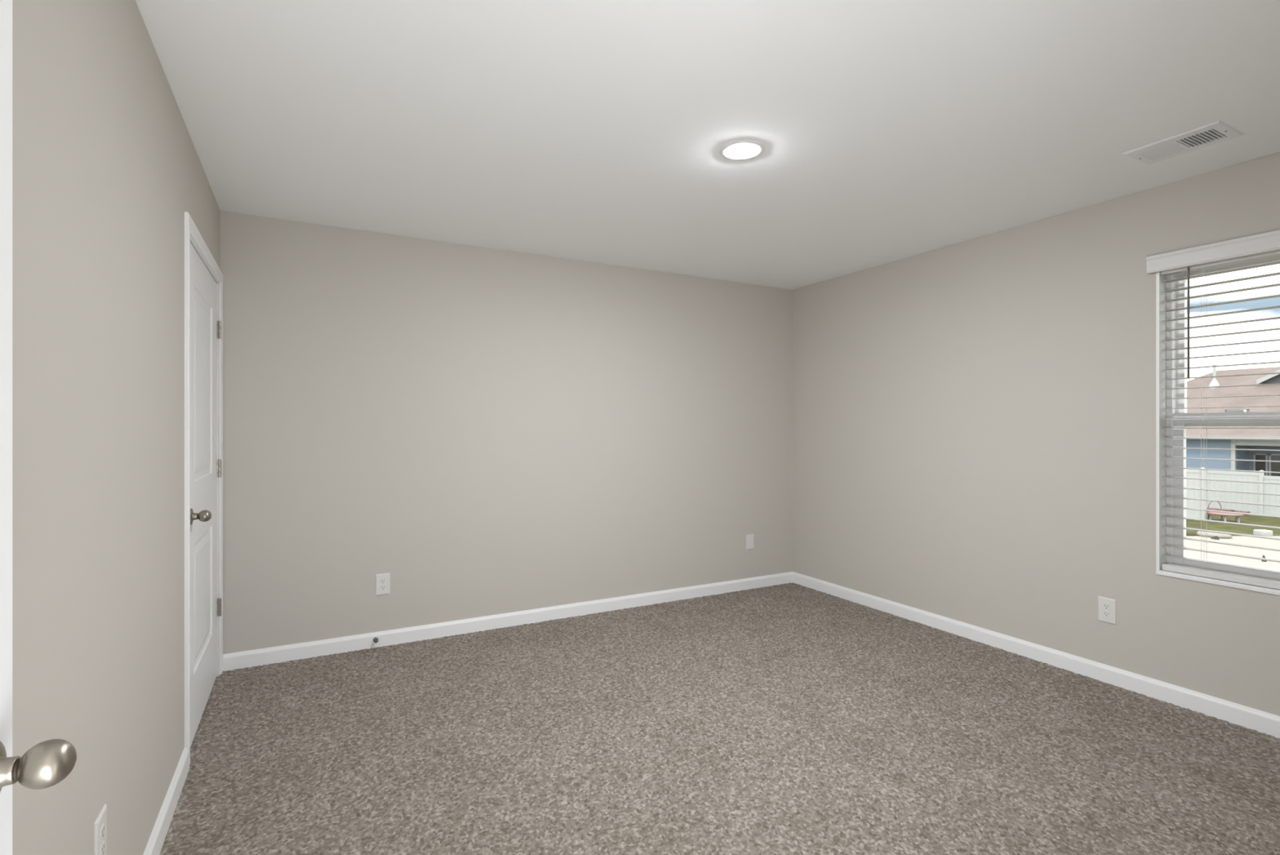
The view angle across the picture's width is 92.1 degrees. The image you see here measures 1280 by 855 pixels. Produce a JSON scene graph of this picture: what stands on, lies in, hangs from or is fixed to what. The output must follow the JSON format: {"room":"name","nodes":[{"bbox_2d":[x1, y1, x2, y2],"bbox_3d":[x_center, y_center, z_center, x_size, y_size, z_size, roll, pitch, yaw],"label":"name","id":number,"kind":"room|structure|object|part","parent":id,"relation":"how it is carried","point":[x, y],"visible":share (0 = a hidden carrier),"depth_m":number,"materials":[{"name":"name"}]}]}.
{"room":"empty bedroom","nodes":[
{"label":"empty bedroom","id":0,"kind":"room"},
{"bbox_2d":[12,0,220,854],"bbox_3d":[-1.370,0.120,1.504,0.170,2.540,3.988,0,0,-28],"label":"wall","id":1,"kind":"structure","parent":0,"point":[107,167],"depth_m":1.36,"materials":[{"name":"beige paint"}]},
{"bbox_2d":[93,804,106,854],"bbox_3d":[-1.199,0.921,1.375,0.007,0.124,0.080,0,0,-28],"label":"power outlet","id":2,"kind":"object","parent":1,"relation":"attached to","point":[100,823],"visible":1,"depth_m":1.37,"materials":[{"name":"white plastic"}]},
{"bbox_2d":[100,822,105,840],"bbox_3d":[-1.197,0.901,1.376,0.001,0.028,0.034,0,0,-28],"label":"receptacle","id":3,"kind":"object","parent":2,"relation":"attached to","point":[102,824],"depth_m":1.38,"materials":[{"name":"grey plastic"}]},
{"bbox_2d":[100,840,105,854],"bbox_3d":[-1.197,0.941,1.376,0.001,0.028,0.034,0,0,-28],"label":"receptacle","id":4,"kind":"object","parent":2,"relation":"attached to","point":[102,842],"depth_m":1.38,"materials":[{"name":"grey plastic"}]},
{"bbox_2d":[142,746,189,854],"bbox_3d":[-1.059,1.251,1.121,0.014,0.094,2.738,0,0,-28],"label":"baseboard","id":5,"kind":"structure","parent":1,"relation":"attached to","point":[156,841],"depth_m":2.00,"materials":[{"name":"white paint"}]},
{"bbox_2d":[184,211,222,764],"bbox_3d":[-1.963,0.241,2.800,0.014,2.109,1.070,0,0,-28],"label":"trim","id":6,"kind":"structure","parent":1,"relation":"attached to","point":[191,230],"depth_m":2.37,"materials":[{"name":"white paint"}]},
{"bbox_2d":[190,242,221,746],"bbox_3d":[-1.958,0.270,2.805,0.105,2.020,0.907,0,0,-28],"label":"door","id":7,"kind":"structure","parent":1,"relation":"in","point":[205,328],"depth_m":2.76,"materials":[{"name":"white paint"}]},
{"bbox_3d":[-1.752,0.356,2.487,0.043,0.047,0.047,0,0,-28],"label":"knob","id":8,"kind":"part","parent":7,"relation":"part of","materials":[{"name":"silver metal"}]},
{"bbox_2d":[220,210,792,653],"bbox_3d":[-0.508,0.120,4.279,4.258,2.540,0.140,0,0,-28],"label":"wall","id":9,"kind":"structure","parent":0,"point":[487,431],"depth_m":3.92,"materials":[{"name":"beige paint"}]},
{"bbox_2d":[373,636,377,642],"bbox_3d":[-1.542,1.244,3.607,0.029,0.029,0.033,0,0,-28],"label":"doorstop","id":10,"kind":"object","parent":9,"relation":"attached to","point":[375,639],"visible":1,"depth_m":3.60,"materials":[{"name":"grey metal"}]},
{"bbox_2d":[375,573,390,595],"bbox_3d":[-1.519,0.927,3.650,0.080,0.124,0.007,0,0,-28],"label":"power outlet","id":11,"kind":"object","parent":9,"relation":"attached to","point":[382,580],"visible":1,"depth_m":3.65,"materials":[{"name":"white plastic"}]},
{"bbox_2d":[379,578,386,583],"bbox_3d":[-1.518,0.907,3.648,0.034,0.028,0.001,0,0,-28],"label":"receptacle","id":12,"kind":"object","parent":11,"relation":"attached to","point":[381,580],"depth_m":3.65,"materials":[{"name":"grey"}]},
{"bbox_2d":[379,585,386,590],"bbox_3d":[-1.518,0.947,3.648,0.034,0.028,0.001,0,0,-28],"label":"receptacle","id":13,"kind":"object","parent":11,"relation":"attached to","point":[381,587],"depth_m":3.65,"materials":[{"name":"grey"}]},
{"bbox_2d":[222,571,792,671],"bbox_3d":[-0.471,1.251,4.210,3.978,0.094,0.014,0,0,-28],"label":"baseboard","id":14,"kind":"structure","parent":9,"relation":"attached to","point":[240,660],"depth_m":3.90,"materials":[{"name":"white paint"}]},
{"bbox_2d":[746,533,754,549],"bbox_3d":[0.883,0.916,4.943,0.075,0.121,0.008,0,0,-28],"label":"wall plate","id":15,"kind":"object","parent":9,"relation":"attached to","point":[750,537],"visible":1,"depth_m":4.94,"materials":[{"name":"white plastic"}]},
{"bbox_2d":[135,0,1279,289],"bbox_3d":[0.321,-1.225,1.523,5.410,0.150,5.778,0,0,-28],"label":"ceiling","id":16,"kind":"structure","parent":0,"point":[592,131],"depth_m":2.27,"materials":[{"name":"white paint"}]},
{"bbox_2d":[719,140,764,160],"bbox_3d":[0.423,-1.146,2.565,0.186,0.012,0.186,0,0,-28],"label":"recessed light","id":17,"kind":"object","parent":16,"relation":"in","point":[738,150],"visible":1,"depth_m":2.55,"materials":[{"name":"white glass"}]},
{"bbox_2d":[1122,120,1244,164],"bbox_3d":[2.193,-1.145,2.503,0.222,0.008,0.312,0,0,-28],"label":"ceiling vent","id":18,"kind":"object","parent":16,"relation":"in","point":[1217,131],"visible":1,"depth_m":2.48,"materials":[{"name":"white metal"}]},
{"bbox_2d":[160,582,1279,854],"bbox_3d":[0.446,1.293,2.478,4.012,0.012,3.944,0,0,-28],"label":"floor","id":19,"kind":"structure","parent":0,"point":[789,718],"depth_m":2.44,"materials":[{"name":"carpet"}]},
{"bbox_2d":[792,151,1279,715],"bbox_3d":[2.276,0.120,3.450,0.140,2.540,3.958,0,0,-28],"label":"wall","id":20,"kind":"structure","parent":0,"point":[974,420],"depth_m":3.51,"materials":[{"name":"beige paint"}]},
{"bbox_2d":[792,571,1279,737],"bbox_3d":[2.175,1.251,3.475,0.014,0.094,3.818,0,0,-28],"label":"baseboard","id":21,"kind":"structure","parent":20,"relation":"attached to","point":[1263,722],"depth_m":3.25,"materials":[{"name":"white paint"}]},
{"bbox_2d":[1097,595,1115,624],"bbox_3d":[2.365,0.926,3.129,0.007,0.124,0.080,0,0,-28],"label":"power outlet","id":22,"kind":"object","parent":20,"relation":"attached to","point":[1106,606],"visible":1,"depth_m":3.13,"materials":[{"name":"white plastic"}]},
{"bbox_2d":[1102,603,1110,609],"bbox_3d":[2.363,0.906,3.128,0.001,0.028,0.034,0,0,-28],"label":"receptacle","id":23,"kind":"object","parent":22,"relation":"attached to","point":[1105,606],"depth_m":3.13,"materials":[{"name":"grey plastic"}]},
{"bbox_2d":[1102,610,1110,617],"bbox_3d":[2.363,0.946,3.128,0.001,0.028,0.034,0,0,-28],"label":"receptacle","id":24,"kind":"object","parent":22,"relation":"attached to","point":[1105,613],"depth_m":3.13,"materials":[{"name":"grey plastic"}]},
{"bbox_2d":[1155,255,1279,595],"bbox_3d":[2.743,-0.043,2.572,0.143,1.486,0.929,0,0,-28],"label":"window","id":25,"kind":"structure","parent":20,"relation":"in","point":[1161,286],"depth_m":2.94,"materials":[{"name":"white paint"}]},
{"bbox_3d":[2.775,-0.046,2.589,0.070,1.453,0.904,0,0,-28],"label":"frame","id":26,"kind":"part","parent":25,"relation":"part of","materials":[{"name":"white plastic"}]},
{"bbox_2d":[1146,229,1279,589],"bbox_3d":[2.701,-0.071,2.549,0.090,1.498,0.988,0,0,-28],"label":"window blind","id":27,"kind":"object","parent":25,"relation":"attached to","point":[1264,245],"visible":1,"depth_m":2.75,"materials":[{"name":"white plastic"}]},
{"bbox_3d":[2.551,-0.043,2.807,0.002,1.395,0.002,0,0,-28],"label":"ladder cord","id":28,"kind":"part","parent":27,"relation":"part of","materials":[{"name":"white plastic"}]},
{"bbox_3d":[2.716,0.664,2.557,0.052,0.028,0.892,0,0,-28],"label":"rail","id":29,"kind":"part","parent":27,"relation":"part of","materials":[{"name":"white plastic"}]},
{"bbox_3d":[2.721,0.690,2.560,0.093,0.020,0.929,0,0,-28],"label":"sill","id":30,"kind":"part","parent":25,"relation":"part of","materials":[{"name":"white paint"}]},
{"bbox_3d":[2.759,0.296,2.580,0.036,0.731,0.860,0,0,-28],"label":"sash","id":31,"kind":"part","parent":25,"relation":"part of","materials":[{"name":"white plastic"}]},
{"bbox_3d":[2.788,-0.379,2.596,0.028,0.748,0.860,0,0,-28],"label":"sash","id":32,"kind":"part","parent":25,"relation":"part of","materials":[{"name":"white plastic"}]},
{"label":"outside","id":33,"kind":"structure","parent":0,"visible":0},
{"bbox_2d":[1186,513,1279,536],"bbox_3d":[28.108,3.890,32.171,140.000,0.300,150.000,0,0,-28],"label":"ground","id":34,"kind":"structure","parent":33,"point":[1250,519],"depth_m":23.78,"materials":[{"name":"green plant"}]},
{"bbox_2d":[1186,533,1199,536],"bbox_3d":[17.175,3.765,22.061,4.350,0.150,1.880,0,0,0],"label":"mulch bed","id":35,"kind":"object","parent":34,"relation":"on","point":[1187,534],"depth_m":21.15,"materials":[{"name":"brown"}]},
{"bbox_2d":[1186,467,1206,519],"bbox_3d":[22.558,2.670,25.943,1.292,2.140,2.305,0,0,-28],"label":"vinyl fence","id":36,"kind":"object","parent":34,"relation":"on","point":[1195,473],"visible":0.16,"depth_m":24.92,"materials":[{"name":"grey plastic"}]},
{"bbox_3d":[22.570,2.670,24.737,0.170,2.140,0.170,0,0,-28],"label":"post","id":37,"kind":"part","parent":36,"relation":"part of","materials":[{"name":"grey plastic"}]},
{"bbox_2d":[1206,501,1244,522],"bbox_3d":[23.248,3.337,24.601,1.160,0.807,1.160,0,0,-28],"label":"table","id":38,"kind":"object","parent":34,"relation":"on","point":[1209,513],"visible":0.73,"depth_m":24.46,"materials":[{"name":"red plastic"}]},
{"bbox_2d":[1206,507,1250,513],"bbox_3d":[25.588,3.669,27.046,0.554,0.212,1.625,0,0,-28],"label":"flowers","id":39,"kind":"object","parent":34,"relation":"on","point":[1212,508],"visible":0.37,"depth_m":26.94,"materials":[{"name":"red plant"}]},
{"bbox_2d":[1186,364,1279,475],"bbox_3d":[36.384,0.042,33.674,13.120,7.397,20.800,0,0,-28],"label":"house","id":40,"kind":"structure","parent":34,"relation":"on","point":[1264,444],"depth_m":32.89,"materials":[{"name":"blue"}]},
{"bbox_2d":[1225,408,1249,412],"bbox_3d":[31.835,-0.769,32.894,0.650,0.410,0.840,0,0,-28],"label":"roof vent","id":41,"kind":"object","parent":40,"relation":"attached to","point":[1247,410],"depth_m":32.62,"materials":[{"name":"grey metal"}]},
{"bbox_2d":[1200,466,1279,515],"bbox_3d":[27.083,2.770,25.003,0.170,1.940,6.920,0,0,-28],"label":"vinyl fence","id":42,"kind":"object","parent":34,"relation":"on","point":[1211,474],"visible":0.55,"depth_m":26.71,"materials":[{"name":"grey plastic"}]},
{"bbox_3d":[25.950,2.805,27.108,0.050,1.770,1.850,0,0,-28],"label":"panel","id":43,"kind":"part","parent":42,"relation":"part of","materials":[{"name":"grey plastic"}]},
{"bbox_3d":[26.417,2.770,26.240,0.170,1.940,0.170,0,0,-28],"label":"post","id":44,"kind":"part","parent":42,"relation":"part of","materials":[{"name":"grey plastic"}]},
{"bbox_3d":[26.981,2.865,25.193,0.050,1.650,2.260,0,0,-28],"label":"panel","id":45,"kind":"part","parent":42,"relation":"part of","materials":[{"name":"grey plastic"}]},
{"bbox_2d":[1253,528,1272,536],"bbox_3d":[21.543,3.650,21.351,0.400,0.220,0.340,0,0,0],"label":"utility box","id":46,"kind":"object","parent":34,"relation":"on","point":[1263,532],"visible":0.86,"depth_m":21.21,"materials":[{"name":"grey"}]},
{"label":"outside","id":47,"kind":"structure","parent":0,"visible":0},
{"bbox_2d":[1186,536,1279,569],"bbox_3d":[25.001,3.775,14.550,70.002,0.130,13.100,0,0,0],"label":"driveway","id":48,"kind":"structure","parent":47,"point":[1255,541],"depth_m":18.58,"materials":[{"name":"concrete"}]},
{"bbox_2d":[1196,530,1232,537],"bbox_3d":[19.465,3.629,20.990,0.684,0.197,0.943,0,0,-28],"label":"boulder","id":49,"kind":"object","parent":48,"relation":"on","point":[1206,534],"visible":0.73,"depth_m":20.83,"materials":[{"name":"stone"}]},
{"bbox_2d":[1210,535,1219,539],"bbox_3d":[19.102,3.655,20.509,0.160,0.111,0.225,0,0,-28],"label":"rock","id":50,"kind":"object","parent":48,"relation":"on","point":[1215,537],"visible":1,"depth_m":20.46,"materials":[{"name":"stone"}]},
{"bbox_3d":[1.364,0.120,0.802,3.978,2.540,0.120,0,0,-28],"label":"wall","id":51,"kind":"structure","parent":0,"visible":0},
{"bbox_2d":[0,0,76,854],"bbox_3d":[-0.522,0.264,0.322,0.176,2.032,0.819,0,0,-28],"label":"door","id":52,"kind":"structure","parent":51,"relation":"in","point":[46,764],"depth_m":0.67,"materials":[{"name":"white paint"}]},
{"bbox_3d":[-0.626,0.356,0.654,0.043,0.047,0.047,0,0,-28],"label":"knob","id":53,"kind":"part","parent":52,"relation":"part of","materials":[{"name":"silver metal"}]}
]}

